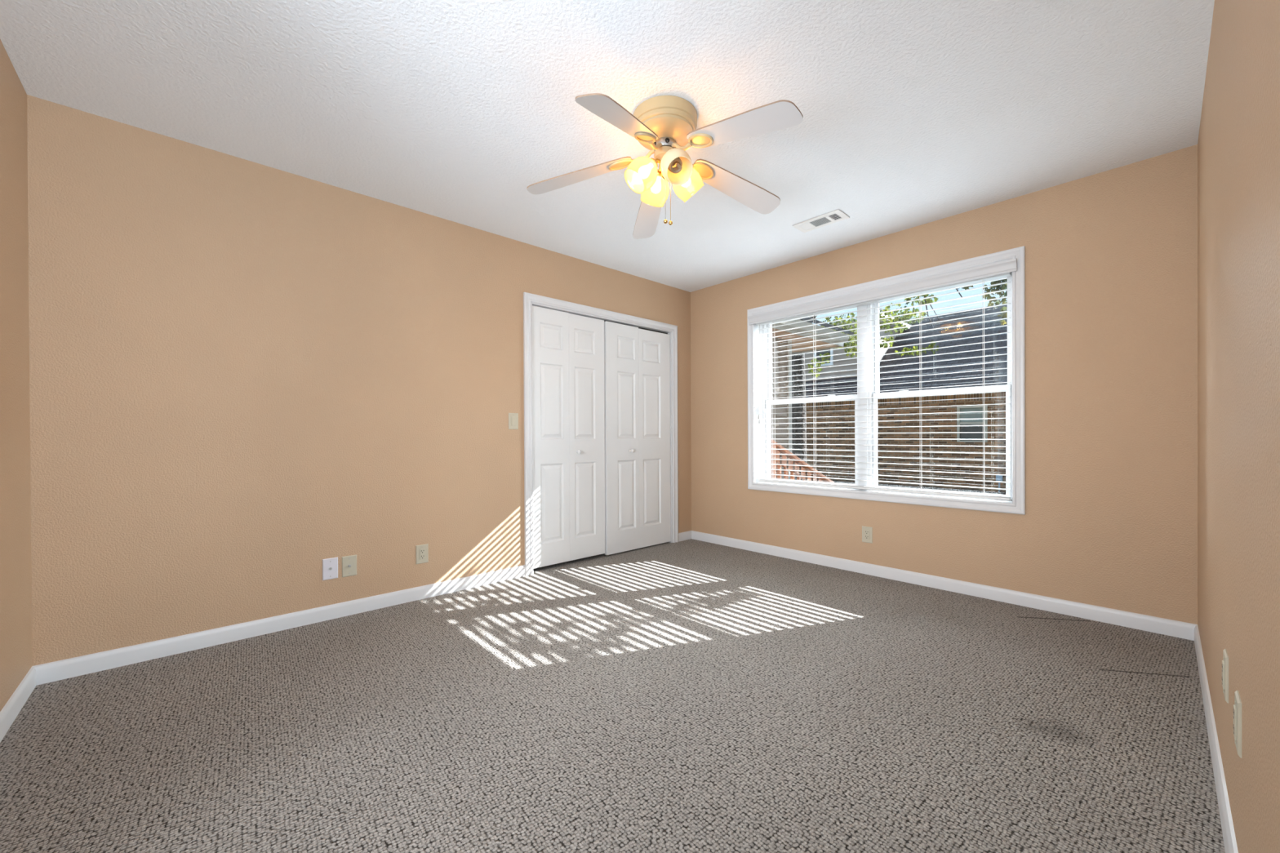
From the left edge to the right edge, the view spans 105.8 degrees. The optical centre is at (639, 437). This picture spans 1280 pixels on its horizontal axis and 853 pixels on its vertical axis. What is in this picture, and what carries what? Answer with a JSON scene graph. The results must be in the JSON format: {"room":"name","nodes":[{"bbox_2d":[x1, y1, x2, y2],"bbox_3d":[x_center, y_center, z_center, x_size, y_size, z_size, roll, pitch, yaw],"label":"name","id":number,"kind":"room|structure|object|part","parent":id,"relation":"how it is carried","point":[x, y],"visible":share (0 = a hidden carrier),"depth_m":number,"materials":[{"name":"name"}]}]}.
{"room":"empty bedroom","nodes":[
{"label":"empty bedroom","id":0,"kind":"room"},
{"bbox_2d":[0,39,31,711],"bbox_3d":[-1.446,-0.193,0.750,0.120,2.440,3.293,0,0,-43],"label":"wall","id":1,"kind":"structure","parent":0,"point":[15,584],"depth_m":1.82,"materials":[{"name":"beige paint"}]},
{"bbox_2d":[0,666,35,742],"bbox_3d":[-1.960,0.986,1.414,0.012,0.080,1.620,0,0,-43],"label":"baseboard","id":2,"kind":"structure","parent":1,"relation":"attached to","point":[19,698],"depth_m":1.79,"materials":[{"name":"white paint"}]},
{"bbox_2d":[26,94,691,666],"bbox_3d":[-1.085,-0.205,3.409,4.220,2.440,0.120,0,0,-43],"label":"wall","id":3,"kind":"structure","parent":0,"point":[246,375],"depth_m":2.50,"materials":[{"name":"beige paint"}]},
{"bbox_2d":[32,564,525,685],"bbox_3d":[-1.676,0.980,2.772,2.275,0.080,0.012,0,0,-43],"label":"baseboard","id":4,"kind":"structure","parent":3,"relation":"attached to","point":[47,673],"depth_m":2.46,"materials":[{"name":"white paint"}]},
{"bbox_2d":[322,557,337,580],"bbox_3d":[-1.734,0.737,2.714,0.075,0.118,0.019,0,0,-43],"label":"cable plate","id":5,"kind":"object","parent":3,"relation":"attached to","point":[330,566],"visible":1,"depth_m":2.72,"materials":[{"name":"white plastic"}]},
{"bbox_2d":[342,554,356,577],"bbox_3d":[-1.665,0.739,2.778,0.075,0.118,0.019,0,0,-43],"label":"cable plate","id":6,"kind":"object","parent":3,"relation":"attached to","point":[348,562],"visible":1,"depth_m":2.78,"materials":[{"name":"beige plastic"}]},
{"bbox_2d":[415,543,428,564],"bbox_3d":[-1.373,0.735,3.055,0.075,0.118,0.009,0,0,-43],"label":"wall outlet","id":7,"kind":"object","parent":3,"relation":"attached to","point":[422,550],"visible":1,"depth_m":3.05,"materials":[{"name":"beige plastic"}]},
{"bbox_2d":[419,548,425,559],"bbox_3d":[-1.371,0.735,3.053,0.033,0.066,0.004,0,0,-43],"label":"receptacle","id":8,"kind":"object","parent":7,"relation":"attached to","point":[422,551],"depth_m":3.05,"materials":[{"name":"beige plastic"}]},
{"bbox_2d":[508,413,518,429],"bbox_3d":[-0.908,-0.117,3.484,0.075,0.118,0.010,0,0,-43],"label":"light switch","id":9,"kind":"object","parent":3,"relation":"attached to","point":[513,417],"visible":1,"depth_m":3.48,"materials":[{"name":"beige plastic"}]},
{"bbox_2d":[532,305,605,568],"bbox_3d":[-0.552,-0.004,3.851,0.697,1.970,0.068,0,0,-43],"label":"door","id":10,"kind":"structure","parent":3,"relation":"in","point":[568,375],"depth_m":3.83,"materials":[{"name":"white paint"}]},
{"bbox_2d":[523,292,678,576],"bbox_3d":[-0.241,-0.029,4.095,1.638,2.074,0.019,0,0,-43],"label":"trim","id":11,"kind":"structure","parent":3,"relation":"attached to","point":[528,298],"depth_m":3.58,"materials":[{"name":"white paint"}]},
{"bbox_2d":[572,313,667,333],"bbox_3d":[-0.293,-0.990,4.142,1.488,0.011,0.030,0,0,-43],"label":"trim","id":12,"kind":"structure","parent":3,"relation":"attached to","point":[572,313],"depth_m":4.45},
{"bbox_2d":[604,320,671,555],"bbox_3d":[0.005,0.004,4.347,0.776,1.976,0.068,0,0,-43],"label":"door","id":13,"kind":"structure","parent":3,"relation":"in","point":[637,361],"depth_m":4.31,"materials":[{"name":"white paint"}]},
{"bbox_2d":[678,530,691,542],"bbox_3d":[0.441,0.963,4.730,0.199,0.080,0.012,0,0,-43],"label":"baseboard","id":14,"kind":"structure","parent":3,"relation":"attached to","point":[685,535],"depth_m":4.72,"materials":[{"name":"white paint"}]},
{"bbox_2d":[0,0,1214,292],"bbox_3d":[-0.055,-1.474,1.849,5.330,0.100,4.970,0,0,-43],"label":"ceiling","id":15,"kind":"structure","parent":0,"point":[915,113],"depth_m":2.00,"materials":[{"name":"white paint"}]},
{"bbox_2d":[526,93,803,239],"bbox_3d":[0.149,-1.184,2.128,1.220,0.482,1.180,0,0,-43],"label":"ceiling fan","id":16,"kind":"object","parent":15,"relation":"hanging from","point":[666,126],"visible":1,"depth_m":2.08,"materials":[{"name":"beige wood"}]},
{"bbox_3d":[-0.277,-1.199,2.221,0.487,0.119,0.128,0,0,9],"label":"blade","id":17,"kind":"part","parent":16,"relation":"part of","materials":[{"name":"white laminate"}]},
{"bbox_3d":[-0.067,-1.188,1.813,0.128,0.119,0.487,0,2,27],"label":"blade","id":18,"kind":"part","parent":16,"relation":"part of","materials":[{"name":"white laminate"}]},
{"bbox_3d":[0.004,-1.148,2.114,0.146,0.151,0.135,0,0,-43],"label":"lamp shade","id":19,"kind":"part","parent":16,"relation":"part of","materials":[{"name":"glass"}]},
{"bbox_3d":[0.053,-1.198,2.544,0.128,0.119,0.487,0,0,-9],"label":"blade","id":20,"kind":"part","parent":16,"relation":"part of","materials":[{"name":"white laminate"}]},
{"bbox_3d":[0.068,-1.149,2.264,0.135,0.151,0.146,0,0,-43],"label":"lamp shade","id":21,"kind":"part","parent":16,"relation":"part of","materials":[{"name":"glass"}]},
{"bbox_3d":[0.061,-1.208,2.140,0.062,0.049,0.050,0,0,-43],"label":"lamp arm","id":22,"kind":"part","parent":16,"relation":"part of","materials":[{"name":"gold metal"}]},
{"bbox_3d":[0.111,-1.234,2.157,0.098,0.080,0.098,0,0,-43],"label":"lamp shade","id":23,"kind":"part","parent":16,"relation":"part of","materials":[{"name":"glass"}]},
{"bbox_3d":[0.113,-1.074,2.147,0.002,0.216,0.002,0,0,-43],"label":"pull chain","id":24,"kind":"part","parent":16,"relation":"part of","materials":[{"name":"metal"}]},
{"bbox_3d":[0.136,-1.071,2.149,0.002,0.222,0.002,0,0,-43],"label":"pull chain","id":25,"kind":"part","parent":16,"relation":"part of","materials":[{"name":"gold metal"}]},
{"bbox_3d":[0.145,-1.170,2.070,0.066,0.084,0.077,0,0,-43],"label":"spiral bulb","id":26,"kind":"part","parent":16,"relation":"part of","materials":[{"name":"white glass"}]},
{"bbox_3d":[0.155,-1.148,2.050,0.135,0.151,0.146,0,0,-43],"label":"lamp shade","id":27,"kind":"part","parent":16,"relation":"part of","materials":[{"name":"glass"}]},
{"bbox_3d":[0.219,-1.149,2.200,0.146,0.151,0.135,0,0,-43],"label":"lamp shade","id":28,"kind":"part","parent":16,"relation":"part of","materials":[{"name":"glass"}]},
{"bbox_3d":[0.463,-1.203,2.333,0.487,0.119,0.128,0,0,-27],"label":"blade","id":29,"kind":"part","parent":16,"relation":"part of","materials":[{"name":"white laminate"}]},
{"bbox_3d":[0.388,-1.201,1.876,0.128,0.119,0.487,0,0,-45],"label":"blade","id":30,"kind":"part","parent":16,"relation":"part of","materials":[{"name":"white laminate"}]},
{"bbox_2d":[792,208,849,232],"bbox_3d":[1.196,-1.431,3.208,0.160,0.008,0.321,0,0,-43],"label":"ceiling vent","id":31,"kind":"object","parent":15,"relation":"in","point":[836,215],"visible":1,"depth_m":3.19,"materials":[{"name":"white metal"}]},
{"bbox_2d":[0,538,1225,852],"bbox_3d":[-0.043,1.076,1.859,5.330,0.120,4.970,0,0,-43],"label":"floor","id":32,"kind":"structure","parent":0,"point":[691,695],"depth_m":1.70,"materials":[{"name":"carpet"}]},
{"bbox_2d":[690,144,1197,624],"bbox_3d":[1.714,-0.159,3.674,0.250,2.560,3.533,0,0,-43],"label":"wall","id":33,"kind":"structure","parent":0,"point":[1109,520],"depth_m":2.75,"materials":[{"name":"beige paint"}]},
{"bbox_2d":[862,525,872,543],"bbox_3d":[1.662,0.712,3.547,0.009,0.118,0.075,0,0,-43],"label":"wall outlet","id":34,"kind":"object","parent":33,"relation":"attached to","point":[867,531],"visible":1,"depth_m":3.54,"materials":[{"name":"beige plastic"}]},
{"bbox_2d":[864,529,869,539],"bbox_3d":[1.661,0.712,3.546,0.004,0.066,0.033,0,0,-43],"label":"receptacle","id":35,"kind":"object","parent":34,"relation":"attached to","point":[866,531],"depth_m":3.54,"materials":[{"name":"beige plastic"}]},
{"bbox_2d":[746,245,1025,515],"bbox_3d":[1.705,-0.338,3.661,0.260,1.588,1.944,0,0,-43],"label":"window","id":36,"kind":"structure","parent":33,"relation":"in","point":[1015,424],"depth_m":3.63,"materials":[{"name":"white paint"}]},
{"bbox_3d":[1.413,0.025,4.038,0.032,0.719,0.816,0,0,-43],"label":"sash","id":37,"kind":"part","parent":36,"relation":"part of","materials":[{"name":"white plastic"}]},
{"bbox_3d":[1.440,-0.667,4.062,0.024,0.745,0.820,0,0,-43],"label":"sash","id":38,"kind":"part","parent":36,"relation":"part of","materials":[{"name":"white plastic"}]},
{"bbox_2d":[747,257,1017,500],"bbox_3d":[1.626,-0.336,3.594,0.110,1.449,1.884,0,0,-43],"label":"blind","id":39,"kind":"object","parent":36,"relation":"attached to","point":[1000,269],"visible":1,"depth_m":3.42,"materials":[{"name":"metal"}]},
{"bbox_3d":[1.040,-0.573,4.232,0.004,0.830,0.010,0,0,-43],"label":"lift cord","id":40,"kind":"part","parent":39,"relation":"part of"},
{"bbox_3d":[1.094,-0.311,4.218,0.040,1.358,0.002,0,0,-43],"label":"ladder cord","id":41,"kind":"part","parent":39,"relation":"part of","materials":[{"name":"white fabric"}]},
{"bbox_3d":[1.150,-0.311,4.158,0.040,1.358,0.008,0,0,-43],"label":"ladder cord","id":42,"kind":"part","parent":39,"relation":"part of","materials":[{"name":"white fabric"}]},
{"bbox_3d":[1.403,-0.311,3.884,0.040,1.358,0.008,0,0,-43],"label":"ladder cord","id":43,"kind":"part","parent":39,"relation":"part of","materials":[{"name":"white fabric"}]},
{"bbox_3d":[1.657,0.376,3.616,0.042,0.016,1.788,0,0,-43],"label":"rail","id":44,"kind":"part","parent":39,"relation":"part of","materials":[{"name":"white plastic"}]},
{"bbox_3d":[1.926,-0.311,3.319,0.040,1.358,0.008,0,0,-43],"label":"ladder cord","id":45,"kind":"part","parent":39,"relation":"part of","materials":[{"name":"white fabric"}]},
{"bbox_3d":[2.170,-0.311,3.055,0.040,1.358,0.008,0,0,-43],"label":"ladder cord","id":46,"kind":"part","parent":39,"relation":"part of","materials":[{"name":"white fabric"}]},
{"bbox_3d":[2.050,0.025,3.350,0.032,0.719,0.836,0,0,-43],"label":"sash","id":47,"kind":"part","parent":36,"relation":"part of","materials":[{"name":"white plastic"}]},
{"bbox_3d":[2.076,-0.668,3.374,0.024,0.745,0.840,0,0,-43],"label":"sash","id":48,"kind":"part","parent":36,"relation":"part of","materials":[{"name":"white plastic"}]},
{"bbox_2d":[691,530,1197,640],"bbox_3d":[1.623,0.962,3.589,0.012,0.080,3.293,0,0,-43],"label":"baseboard","id":49,"kind":"structure","parent":33,"relation":"attached to","point":[1167,627],"depth_m":3.02,"materials":[{"name":"white paint"}]},
{"bbox_2d":[1197,0,1279,852],"bbox_3d":[1.232,-0.206,0.903,4.220,2.440,0.120,0,0,-43],"label":"wall","id":50,"kind":"structure","parent":0,"point":[1238,144],"depth_m":1.02,"materials":[{"name":"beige paint"}]},
{"bbox_2d":[1194,625,1238,852],"bbox_3d":[1.648,0.970,1.377,2.980,0.080,0.012,0,0,-43],"label":"baseboard","id":51,"kind":"structure","parent":50,"relation":"attached to","point":[1226,820],"depth_m":1.42,"materials":[{"name":"white paint"}]},
{"bbox_2d":[1222,648,1228,703],"bbox_3d":[1.541,0.626,1.276,0.075,0.118,0.009,0,0,-43],"label":"wall outlet","id":52,"kind":"object","parent":50,"relation":"attached to","point":[1225,658],"visible":1,"depth_m":1.26,"materials":[{"name":"beige plastic"}]},
{"bbox_2d":[1222,660,1224,689],"bbox_3d":[1.539,0.626,1.278,0.033,0.066,0.004,0,0,-43],"label":"receptacle","id":53,"kind":"object","parent":52,"relation":"attached to","point":[1223,661],"depth_m":1.27,"materials":[{"name":"beige plastic"}]},
{"bbox_2d":[1233,690,1241,758],"bbox_3d":[1.313,0.628,1.066,0.075,0.118,0.009,0,0,-43],"label":"wall outlet","id":54,"kind":"object","parent":50,"relation":"attached to","point":[1237,703],"visible":1,"depth_m":1.05,"materials":[{"name":"beige plastic"}]},
{"bbox_2d":[1233,704,1236,740],"bbox_3d":[1.312,0.628,1.068,0.033,0.066,0.004,0,0,-43],"label":"receptacle","id":55,"kind":"object","parent":54,"relation":"attached to","point":[1234,705],"depth_m":1.06,"materials":[{"name":"beige plastic"}]},
{"label":"outside","id":56,"kind":"structure","parent":0,"visible":0},
{"bbox_3d":[6.642,1.613,14.561,21.750,0.150,26.000,0,0,-43],"label":"ground","id":57,"kind":"structure","parent":56,"visible":0},
{"bbox_2d":[771,439,835,483],"bbox_3d":[2.245,0.779,6.680,2.051,1.616,0.140,0,0,-43],"label":"stair railing","id":58,"kind":"object","parent":57,"relation":"on","point":[786,456],"visible":0.15,"depth_m":6.44,"materials":[{"name":"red wood"}]},
{"bbox_3d":[1.658,0.841,6.137,0.100,1.502,0.100,0,0,-43],"label":"post","id":59,"kind":"part","parent":58,"relation":"part of","materials":[{"name":"orange wood"}]},
{"bbox_2d":[771,317,853,479],"bbox_3d":[1.202,-0.615,7.139,3.690,4.310,2.310,0,0,-43],"label":"house wing","id":60,"kind":"object","parent":57,"relation":"on","point":[785,412],"visible":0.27,"depth_m":7.04,"materials":[{"name":"beige"}]},
{"bbox_3d":[2.193,0.051,7.194,0.090,2.970,0.095,0,0,-43],"label":"corner trim","id":61,"kind":"part","parent":60,"relation":"part of","materials":[{"name":"metal"}]},
{"bbox_2d":[791,280,1007,480],"bbox_3d":[5.105,-2.189,9.306,2.790,7.715,5.524,0,0,-43],"label":"maple tree","id":62,"kind":"object","parent":57,"relation":"on","point":[796,428],"visible":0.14,"depth_m":9.33,"materials":[{"name":"green plant"}]},
{"bbox_2d":[804,304,1007,493],"bbox_3d":[9.945,-2.319,15.030,4.618,7.680,16.800,0,0,-43],"label":"brick house","id":63,"kind":"structure","parent":57,"relation":"on","point":[843,436],"depth_m":14.55,"materials":[{"name":"brown brick"}]},
{"bbox_3d":[6.414,-2.861,16.913,0.020,0.580,0.520,0,0,-43],"label":"pane","id":64,"kind":"part","parent":63,"relation":"part of","materials":[{"name":"glass"}]},
{"bbox_2d":[960,407,983,422],"bbox_3d":[9.090,-0.611,13.244,0.020,0.405,0.580,0,0,-43],"label":"window","id":65,"kind":"structure","parent":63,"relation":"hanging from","point":[970,414],"depth_m":13.25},
{"bbox_3d":[9.092,-0.138,13.245,0.020,0.460,0.580,0,0,-43],"label":"pane","id":66,"kind":"part","parent":63,"relation":"part of","materials":[{"name":"glass"}]},
{"bbox_2d":[995,475,1002,491],"bbox_3d":[9.456,1.262,12.750,0.065,0.540,0.140,0,0,-43],"label":"utility box","id":67,"kind":"object","parent":63,"relation":"attached to","point":[998,477],"visible":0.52,"depth_m":12.74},
{"bbox_2d":[831,480,1005,494],"bbox_3d":[7.618,1.415,12.739,0.070,0.250,10.000,0,0,-43],"label":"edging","id":68,"kind":"object","parent":57,"relation":"on","point":[973,491],"visible":0.08,"depth_m":12.65,"materials":[{"name":"white plastic"}]},
{"bbox_2d":[956,278,1007,324],"bbox_3d":[7.682,-2.684,5.655,6.768,8.703,1.738,0,0,11],"label":"maple tree","id":69,"kind":"object","parent":57,"relation":"on","point":[998,287],"visible":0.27,"depth_m":6.62,"materials":[{"name":"green plant"}]}
]}

